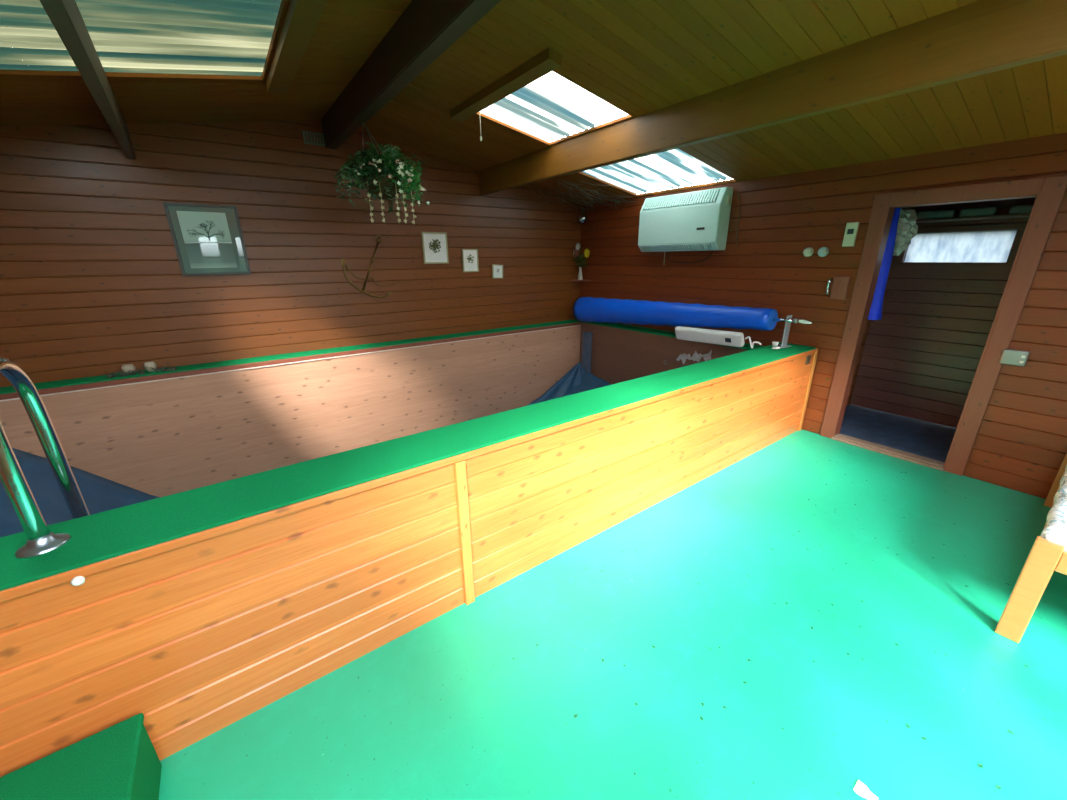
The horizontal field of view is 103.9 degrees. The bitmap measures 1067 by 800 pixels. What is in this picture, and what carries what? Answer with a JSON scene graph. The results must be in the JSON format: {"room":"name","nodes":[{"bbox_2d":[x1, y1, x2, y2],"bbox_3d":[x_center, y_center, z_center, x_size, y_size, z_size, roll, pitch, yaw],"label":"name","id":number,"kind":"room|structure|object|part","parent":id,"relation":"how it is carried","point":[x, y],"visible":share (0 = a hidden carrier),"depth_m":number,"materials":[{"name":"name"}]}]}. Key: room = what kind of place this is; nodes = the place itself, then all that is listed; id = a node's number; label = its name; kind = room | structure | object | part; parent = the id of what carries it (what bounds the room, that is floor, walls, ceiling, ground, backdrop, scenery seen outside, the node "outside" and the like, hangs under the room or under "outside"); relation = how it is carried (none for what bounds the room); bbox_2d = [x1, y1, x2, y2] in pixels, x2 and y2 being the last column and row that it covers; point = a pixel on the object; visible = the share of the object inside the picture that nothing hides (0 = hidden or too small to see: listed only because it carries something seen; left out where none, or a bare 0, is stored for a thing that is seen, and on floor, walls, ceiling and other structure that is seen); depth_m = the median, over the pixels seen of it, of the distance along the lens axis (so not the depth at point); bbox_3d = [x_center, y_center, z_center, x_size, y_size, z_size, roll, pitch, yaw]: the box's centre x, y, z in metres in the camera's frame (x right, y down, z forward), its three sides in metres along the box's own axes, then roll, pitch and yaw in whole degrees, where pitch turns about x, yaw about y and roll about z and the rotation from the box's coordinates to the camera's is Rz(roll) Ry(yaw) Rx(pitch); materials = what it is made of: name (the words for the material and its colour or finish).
{"room":"indoor swimming pool","nodes":[
{"label":"indoor swimming pool","id":0,"kind":"room"},
{"bbox_2d":[0,120,580,386],"bbox_3d":[-1.889,-1.565,4.288,6.480,2.230,0.080,-14,23,-34],"label":"wall","id":1,"kind":"structure","parent":0,"point":[92,281],"depth_m":3.74,"materials":[{"name":"brown wood"}]},
{"bbox_2d":[39,0,135,158],"bbox_3d":[-1.224,-1.244,0.934,0.053,0.284,6.017,-15,23,-36],"label":"beam","id":2,"kind":"structure","parent":1,"relation":"attached to","point":[65,16],"depth_m":1.74,"materials":[{"name":"brown wood"}]},
{"bbox_2d":[163,202,250,275],"bbox_3d":[-2.784,-1.372,3.592,0.490,0.570,0.028,-14,23,-34],"label":"framed picture","id":3,"kind":"object","parent":1,"relation":"attached to","point":[208,239],"visible":1,"depth_m":3.58},
{"bbox_2d":[176,211,237,267],"bbox_3d":[-2.791,-1.369,3.585,0.330,0.450,0.002,-14,23,-34],"label":"print","id":4,"kind":"object","parent":3,"relation":"attached to","point":[207,240],"depth_m":3.58},
{"bbox_2d":[302,131,324,145],"bbox_3d":[-2.008,-2.407,3.848,0.200,0.100,0.018,-14,23,-34],"label":"air vent","id":5,"kind":"object","parent":1,"relation":"in","point":[312,138],"visible":0.94,"depth_m":3.83,"materials":[{"name":"brown plastic"}]},
{"bbox_2d":[341,234,397,297],"bbox_3d":[-1.724,-1.401,4.394,0.564,0.644,0.034,-14,23,-34],"label":"ornament","id":6,"kind":"object","parent":1,"relation":"attached to","point":[379,240],"visible":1,"depth_m":4.39,"materials":[{"name":"brown wood"}]},
{"bbox_2d":[334,122,429,222],"bbox_3d":[-1.204,-1.804,3.370,0.692,0.723,0.724,-1,19,-2],"label":"hanging basket","id":7,"kind":"object","parent":1,"relation":"hanging from","point":[383,178],"visible":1,"depth_m":3.24,"materials":[{"name":"plant"}]},
{"bbox_3d":[-1.176,-1.961,3.290,0.296,0.375,0.276,-14,23,-34],"label":"chain","id":8,"kind":"part","parent":7,"relation":"part of","materials":[{"name":"metal"}]},
{"bbox_2d":[362,174,405,198],"bbox_3d":[-1.202,-1.721,3.394,0.350,0.150,0.350,-14,23,-34],"label":"basket","id":9,"kind":"object","parent":7,"relation":"on","point":[386,189],"depth_m":3.27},
{"bbox_2d":[321,0,500,148],"bbox_3d":[-0.146,-1.719,1.604,0.100,0.242,6.010,-14,23,-34],"label":"beam","id":10,"kind":"structure","parent":1,"relation":"attached to","point":[426,29],"depth_m":2.33,"materials":[{"name":"brown wood"}]},
{"bbox_2d":[421,232,448,263],"bbox_3d":[-1.118,-1.729,4.755,0.300,0.337,0.022,-14,23,-34],"label":"print","id":11,"kind":"object","parent":1,"relation":"attached to","point":[434,244],"visible":1,"depth_m":4.75,"materials":[{"name":"white paper"}]},
{"bbox_2d":[461,249,478,271],"bbox_3d":[-0.762,-1.683,5.044,0.212,0.265,0.022,-14,23,-34],"label":"print","id":12,"kind":"object","parent":1,"relation":"attached to","point":[470,262],"visible":1,"depth_m":5.04,"materials":[{"name":"white paper"}]},
{"bbox_2d":[492,264,502,278],"bbox_3d":[-0.454,-1.629,5.298,0.165,0.178,0.022,-14,23,-34],"label":"print","id":13,"kind":"object","parent":1,"relation":"attached to","point":[497,270],"visible":1,"depth_m":5.29,"materials":[{"name":"white paper"}]},
{"bbox_2d":[479,0,1066,194],"bbox_3d":[1.166,-1.777,2.591,0.080,0.252,6.010,-14,23,-34],"label":"beam","id":14,"kind":"structure","parent":1,"relation":"attached to","point":[981,37],"depth_m":2.09,"materials":[{"name":"brown wood"}]},
{"bbox_3d":[0.677,-1.706,5.967,0.188,0.018,0.268,-14,23,-34],"label":"corner shelf","id":15,"kind":"object","parent":1,"relation":"attached to","visible":0},
{"bbox_2d":[572,243,589,279],"bbox_3d":[0.655,-1.959,5.899,0.283,0.505,0.342,0,19,3],"label":"flower vase","id":16,"kind":"object","parent":15,"relation":"on","point":[586,253],"visible":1,"depth_m":5.88,"materials":[{"name":"ceramic"}]},
{"bbox_3d":[0.747,-2.025,5.759,0.035,0.140,0.138,-14,23,-34],"label":"yellow flower","id":17,"kind":"part","parent":16,"relation":"part of","materials":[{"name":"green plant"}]},
{"bbox_2d":[0,0,1066,204],"bbox_3d":[-0.144,-1.576,1.652,6.547,0.579,6.170,-14,23,-34],"label":"ceiling","id":18,"kind":"structure","parent":0,"point":[640,57],"depth_m":2.52,"materials":[{"name":"brown wood"}]},
{"bbox_2d":[0,36,8,46],"bbox_3d":[-2.341,-1.571,1.683,0.140,0.050,0.700,-14,23,-34],"label":"window","id":19,"kind":"structure","parent":18,"relation":"attached to","point":[2,43],"depth_m":1.96,"materials":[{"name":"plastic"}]},
{"bbox_2d":[0,47,30,69],"bbox_3d":[-2.801,-1.671,2.065,0.420,0.098,0.480,-14,23,-34],"label":"window","id":20,"kind":"structure","parent":18,"relation":"attached to","point":[9,60],"depth_m":2.11,"materials":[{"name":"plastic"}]},
{"bbox_2d":[0,0,280,75],"bbox_3d":[-1.707,-1.739,1.826,1.110,0.214,2.100,-14,23,-34],"label":"window","id":21,"kind":"structure","parent":18,"relation":"attached to","point":[203,37],"depth_m":2.07,"materials":[{"name":"glass"}]},
{"bbox_2d":[265,0,327,92],"bbox_3d":[-1.207,-1.888,2.134,0.120,0.080,1.860,-14,23,-34],"label":"trim","id":22,"kind":"structure","parent":18,"relation":"attached to","point":[301,19],"depth_m":2.18,"materials":[{"name":"brown wood"}]},
{"bbox_2d":[450,47,561,121],"bbox_3d":[-0.252,-2.120,2.868,0.090,0.070,1.280,-14,23,-34],"label":"trim","id":23,"kind":"structure","parent":18,"relation":"attached to","point":[549,59],"depth_m":2.71,"materials":[{"name":"brown wood"}]},
{"bbox_2d":[480,71,628,141],"bbox_3d":[0.108,-2.202,3.149,0.855,0.172,1.210,-14,23,-34],"label":"window","id":24,"kind":"structure","parent":18,"relation":"attached to","point":[550,108],"depth_m":3.15,"materials":[{"name":"clear glass"}]},
{"bbox_2d":[529,180,633,209],"bbox_3d":[0.587,-2.489,5.101,0.974,0.277,1.076,-14,23,-34],"label":"cobweb","id":25,"kind":"object","parent":18,"relation":"attached to","point":[575,185],"visible":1,"depth_m":5.08},
{"bbox_2d":[578,207,587,223],"bbox_3d":[0.671,-2.544,5.691,0.136,0.270,0.136,-14,23,-34],"label":"lamp","id":26,"kind":"object","parent":18,"relation":"hanging from","point":[582,218],"visible":0.99,"depth_m":5.67,"materials":[{"name":"silver metal"}]},
{"bbox_2d":[582,148,731,193],"bbox_3d":[1.010,-2.299,4.077,1.520,0.286,1.480,-14,23,-34],"label":"window","id":27,"kind":"structure","parent":18,"relation":"attached to","point":[673,168],"depth_m":4.22,"materials":[{"name":"glass"}]},
{"bbox_2d":[158,404,1066,799],"bbox_3d":[1.335,1.181,1.646,7.680,0.120,2.850,-14,23,-34],"label":"floor","id":28,"kind":"structure","parent":0,"point":[444,709],"depth_m":1.71,"materials":[{"name":"green paint"}]},
{"bbox_2d":[0,713,161,799],"bbox_3d":[-1.325,1.286,0.836,0.800,0.250,0.805,-14,23,-34],"label":"step","id":29,"kind":"structure","parent":28,"relation":"on","point":[120,761],"depth_m":1.18,"materials":[{"name":"green carpet"}]},
{"bbox_2d":[0,319,817,776],"bbox_3d":[-0.924,0.614,3.564,6.356,1.856,3.259,-14,23,-34],"label":"swimming pool","id":30,"kind":"object","parent":28,"relation":"on","point":[315,510],"depth_m":1.96,"materials":[{"name":"orange wood"}]},
{"bbox_2d":[0,357,89,557],"bbox_3d":[-1.535,0.612,1.426,0.110,1.537,0.412,-14,23,-34],"label":"pool handrail","id":31,"kind":"object","parent":30,"relation":"attached to","point":[40,541],"visible":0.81,"depth_m":1.25,"materials":[{"name":"silver metal"}]},
{"bbox_3d":[-1.261,0.500,1.156,0.028,0.028,0.020,-14,23,-34],"label":"button knob","id":32,"kind":"part","parent":30,"relation":"part of","materials":[{"name":"white plastic"}]},
{"bbox_2d":[121,364,135,371],"bbox_3d":[-3.330,-0.253,3.437,0.088,0.078,0.088,-14,23,-34],"label":"pot","id":33,"kind":"object","parent":30,"relation":"on","point":[125,368],"visible":0.8,"depth_m":3.41,"materials":[{"name":"ceramic"}]},
{"bbox_2d":[106,366,176,377],"bbox_3d":[-3.225,-0.231,3.447,0.438,0.057,0.074,-14,23,-34],"label":"litter","id":34,"kind":"object","parent":30,"relation":"on","point":[112,375],"visible":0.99,"depth_m":3.42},
{"bbox_2d":[143,361,156,371],"bbox_3d":[-3.220,-0.280,3.511,0.088,0.078,0.088,-14,23,-34],"label":"pot","id":35,"kind":"object","parent":30,"relation":"on","point":[148,366],"visible":0.94,"depth_m":3.49,"materials":[{"name":"ceramic"}]},
{"bbox_3d":[-1.754,0.295,4.659,6.354,1.668,0.060,-14,23,-34],"label":"panel","id":36,"kind":"part","parent":30,"relation":"part of","materials":[{"name":"brown wood"}]},
{"bbox_2d":[0,330,611,536],"bbox_3d":[-1.021,0.687,3.568,6.162,1.603,2.676,-14,23,-34],"label":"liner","id":37,"kind":"object","parent":30,"relation":"on","point":[100,494],"visible":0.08,"depth_m":3.21,"materials":[{"name":"blue plastic"}]},
{"bbox_3d":[1.483,0.028,5.274,0.040,1.720,2.650,-14,23,-34],"label":"panel","id":38,"kind":"part","parent":30,"relation":"part of","materials":[{"name":"brown wood"}]},
{"bbox_2d":[573,297,792,330],"bbox_3d":[1.491,-0.952,4.790,0.341,0.397,2.779,-14,23,-34],"label":"roll","id":39,"kind":"object","parent":30,"relation":"on","point":[586,309],"visible":1,"depth_m":4.56,"materials":[{"name":"blue plastic"}]},
{"bbox_2d":[676,350,711,363],"bbox_3d":[1.764,-0.480,4.610,0.020,0.230,0.420,-14,23,-34],"label":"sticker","id":40,"kind":"object","parent":30,"relation":"attached to","point":[696,357],"visible":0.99,"depth_m":4.59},
{"bbox_2d":[675,326,760,347],"bbox_3d":[1.818,-0.633,4.189,0.138,0.165,0.878,-14,23,-34],"label":"box","id":41,"kind":"object","parent":30,"relation":"on","point":[728,338],"depth_m":4.15,"materials":[{"name":"plastic"}]},
{"bbox_2d":[772,342,778,346],"bbox_3d":[2.218,-0.510,3.833,0.056,0.042,0.056,-14,23,-34],"label":"cup","id":42,"kind":"object","parent":30,"relation":"on","point":[774,344],"visible":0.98,"depth_m":3.82,"materials":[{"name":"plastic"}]},
{"bbox_2d":[776,315,811,347],"bbox_3d":[2.331,-0.608,3.741,0.150,0.285,0.275,-14,23,-34],"label":"stand","id":43,"kind":"object","parent":30,"relation":"on","point":[787,324],"visible":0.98,"depth_m":3.77,"materials":[{"name":"metal"}]},
{"bbox_3d":[2.358,-0.679,3.624,0.034,0.034,0.100,-14,23,-34],"label":"knob","id":44,"kind":"part","parent":43,"relation":"part of","materials":[{"name":"white plastic"}]},
{"bbox_2d":[805,355,810,364],"bbox_3d":[2.457,-0.359,3.732,0.075,0.080,0.014,-14,23,-34],"label":"vent plate","id":45,"kind":"object","parent":30,"relation":"attached to","point":[808,358],"visible":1,"depth_m":3.72,"materials":[{"name":"brown plastic"}]},
{"bbox_2d":[513,458,1027,788],"bbox_3d":[1.563,0.891,2.293,3.467,0.003,1.571,-14,23,-34],"label":"leaf litter","id":46,"kind":"object","parent":28,"relation":"on","point":[636,704],"visible":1,"depth_m":1.75,"materials":[{"name":"plant"}]},
{"bbox_2d":[853,780,877,799],"bbox_3d":[1.041,1.230,1.307,0.048,0.004,0.055,-14,23,-34],"label":"chip","id":47,"kind":"object","parent":28,"relation":"on","point":[861,789],"visible":1,"depth_m":1.31,"materials":[{"name":"white"}]},
{"bbox_2d":[995,453,1066,642],"bbox_3d":[3.004,0.714,1.941,1.750,0.543,0.835,-14,23,-34],"label":"chair","id":48,"kind":"object","parent":28,"relation":"on","point":[1048,553],"visible":1,"depth_m":1.75,"materials":[{"name":"brown wood"}]},
{"bbox_3d":[2.092,0.807,1.767,0.045,0.495,0.075,-14,23,-34],"label":"leg","id":49,"kind":"part","parent":48,"relation":"part of","materials":[{"name":"brown wood"}]},
{"bbox_3d":[3.010,0.499,1.878,1.725,0.095,0.814,-14,23,-34],"label":"mattress","id":50,"kind":"part","parent":48,"relation":"part of","materials":[{"name":"white fabric"}]},
{"bbox_3d":[2.763,0.467,2.182,1.635,0.090,0.025,-14,23,-34],"label":"rail","id":51,"kind":"part","parent":48,"relation":"part of","materials":[{"name":"brown wood"}]},
{"bbox_3d":[3.450,0.477,2.699,0.045,0.495,0.075,-14,23,-34],"label":"leg","id":52,"kind":"part","parent":48,"relation":"part of","materials":[{"name":"brown wood"}]},
{"bbox_3d":[2.314,0.732,1.417,0.033,0.090,0.685,-14,23,-34],"label":"rail","id":53,"kind":"part","parent":48,"relation":"part of","materials":[{"name":"brown wood"}]},
{"bbox_2d":[579,132,1066,498],"bbox_3d":[2.487,-0.866,3.909,0.100,2.314,6.010,-14,23,-34],"label":"wall","id":54,"kind":"structure","parent":0,"point":[1020,444],"depth_m":3.59,"materials":[{"name":"brown wood"}]},
{"bbox_2d":[638,187,732,251],"bbox_3d":[1.606,-1.922,4.530,0.204,0.581,1.020,-14,23,-34],"label":"air conditioner","id":55,"kind":"object","parent":54,"relation":"attached to","point":[697,220],"visible":1,"depth_m":4.38,"materials":[{"name":"white plastic"}]},
{"bbox_2d":[640,243,712,251],"bbox_3d":[1.537,-1.671,4.593,0.063,0.067,0.910,-14,23,-34],"label":"grille","id":56,"kind":"object","parent":55,"relation":"attached to","point":[644,247],"depth_m":4.56,"materials":[{"name":"white plastic"}]},
{"bbox_2d":[642,188,719,209],"bbox_3d":[1.537,-2.125,4.441,0.073,0.123,0.910,-14,23,-34],"label":"grille","id":57,"kind":"object","parent":55,"relation":"attached to","point":[710,196],"depth_m":4.38,"materials":[{"name":"white plastic"}]},
{"bbox_2d":[668,251,712,262],"bbox_3d":[1.729,-1.592,4.644,0.015,0.138,0.589,-14,23,-34],"label":"power cable","id":58,"kind":"object","parent":54,"relation":"attached to","point":[712,251],"visible":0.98,"depth_m":4.65,"materials":[{"name":"black rubber"}]},
{"bbox_2d":[736,191,740,244],"bbox_3d":[2.016,-1.803,4.147,0.010,0.503,0.079,-14,23,-34],"label":"cable","id":59,"kind":"object","parent":54,"relation":"attached to","point":[736,191],"visible":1,"depth_m":4.12,"materials":[{"name":"brown plastic"}]},
{"bbox_2d":[803,247,813,256],"bbox_3d":[2.426,-1.309,3.697,0.053,0.080,0.082,-14,23,-34],"label":"switch","id":60,"kind":"object","parent":54,"relation":"attached to","point":[809,251],"visible":1,"depth_m":3.69,"materials":[{"name":"beige plastic"}]},
{"bbox_2d":[818,247,828,256],"bbox_3d":[2.495,-1.278,3.606,0.053,0.080,0.082,-14,23,-34],"label":"switch","id":61,"kind":"object","parent":54,"relation":"attached to","point":[823,251],"visible":1,"depth_m":3.60,"materials":[{"name":"white plastic"}]},
{"bbox_2d":[826,276,850,299],"bbox_3d":[2.589,-0.958,3.561,0.076,0.190,0.145,-14,23,-34],"label":"box","id":62,"kind":"object","parent":54,"relation":"attached to","point":[840,286],"visible":1,"depth_m":3.54,"materials":[{"name":"brown wood"}]},
{"bbox_3d":[2.590,-0.950,3.541,0.005,0.181,0.100,-14,23,-34],"label":"lid","id":63,"kind":"part","parent":62,"relation":"part of","materials":[{"name":"brown wood"}]},
{"bbox_2d":[842,222,858,246],"bbox_3d":[2.607,-1.361,3.435,0.030,0.185,0.084,-14,23,-34],"label":"thermostat","id":64,"kind":"object","parent":54,"relation":"attached to","point":[851,230],"visible":1,"depth_m":3.42,"materials":[{"name":"beige plastic"}]},
{"bbox_2d":[820,175,1066,475],"bbox_3d":[3.010,-0.525,3.250,0.160,2.045,0.970,-14,23,-34],"label":"door frame","id":65,"kind":"structure","parent":54,"relation":"in","point":[1049,192],"depth_m":3.05,"materials":[{"name":"brown wood"}]},
{"bbox_2d":[999,349,1029,365],"bbox_3d":[3.264,-0.289,2.836,0.052,0.100,0.120,-14,23,-34],"label":"box","id":66,"kind":"object","parent":54,"relation":"attached to","point":[1009,356],"visible":1,"depth_m":2.82,"materials":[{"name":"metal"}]},
{"bbox_2d":[846,320,870,405],"bbox_3d":[3.099,-0.941,4.073,1.100,2.300,0.080,-14,23,-34],"label":"wall","id":67,"kind":"structure","parent":0,"point":[868,321],"depth_m":4.52,"materials":[{"name":"wood"}]},
{"bbox_2d":[868,208,900,319],"bbox_3d":[2.942,-1.205,3.613,0.152,0.978,0.300,-14,23,-34],"label":"cloth","id":68,"kind":"object","parent":67,"relation":"hanging from","point":[875,313],"visible":0.37,"depth_m":3.54,"materials":[{"name":"fabric"}]},
{"bbox_2d":[893,209,917,255],"bbox_3d":[3.099,-1.483,3.607,0.193,0.446,0.352,-14,23,-34],"label":"plastic bag","id":69,"kind":"object","parent":67,"relation":"hanging from","point":[907,228],"visible":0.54,"depth_m":3.50,"materials":[{"name":"plastic"}]},
{"bbox_2d":[850,197,1035,427],"bbox_3d":[3.894,-0.919,3.986,0.080,2.300,2.400,-14,23,-34],"label":"wall","id":70,"kind":"structure","parent":0,"point":[920,361],"depth_m":4.06,"materials":[{"name":"brown wood"}]},
{"bbox_2d":[895,223,1026,268],"bbox_3d":[3.855,-1.393,3.811,0.070,0.360,0.800,-14,23,-34],"label":"window","id":71,"kind":"structure","parent":70,"relation":"in","point":[988,247],"depth_m":3.77,"materials":[{"name":"clear glass"}]},
{"bbox_3d":[3.875,-1.398,3.825,0.001,0.260,0.700,-14,23,-34],"label":"pane","id":72,"kind":"part","parent":71,"relation":"part of","materials":[{"name":"white glass"}]},
{"bbox_2d":[916,213,1029,222],"bbox_3d":[3.801,-1.589,3.659,0.150,0.020,1.050,-14,23,-34],"label":"wall shelf","id":73,"kind":"object","parent":70,"relation":"attached to","point":[1027,214],"visible":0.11,"depth_m":3.59,"materials":[{"name":"brown wood"}]},
{"bbox_2d":[917,210,956,219],"bbox_3d":[3.670,-1.686,3.806,0.120,0.069,0.260,-14,23,-34],"label":"bundle","id":74,"kind":"object","parent":73,"relation":"on","point":[939,214],"visible":0.91,"depth_m":3.76,"materials":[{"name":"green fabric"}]},
{"bbox_2d":[959,207,997,216],"bbox_3d":[3.829,-1.617,3.599,0.120,0.069,0.220,-14,23,-34],"label":"bundle","id":75,"kind":"object","parent":73,"relation":"on","point":[984,211],"visible":0.88,"depth_m":3.56,"materials":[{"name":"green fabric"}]},
{"bbox_2d":[1009,204,1033,213],"bbox_3d":[3.982,-1.550,3.400,0.120,0.069,0.140,-14,23,-34],"label":"bundle","id":76,"kind":"object","parent":73,"relation":"on","point":[1027,208],"visible":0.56,"depth_m":3.37,"materials":[{"name":"grey fabric"}]}
]}

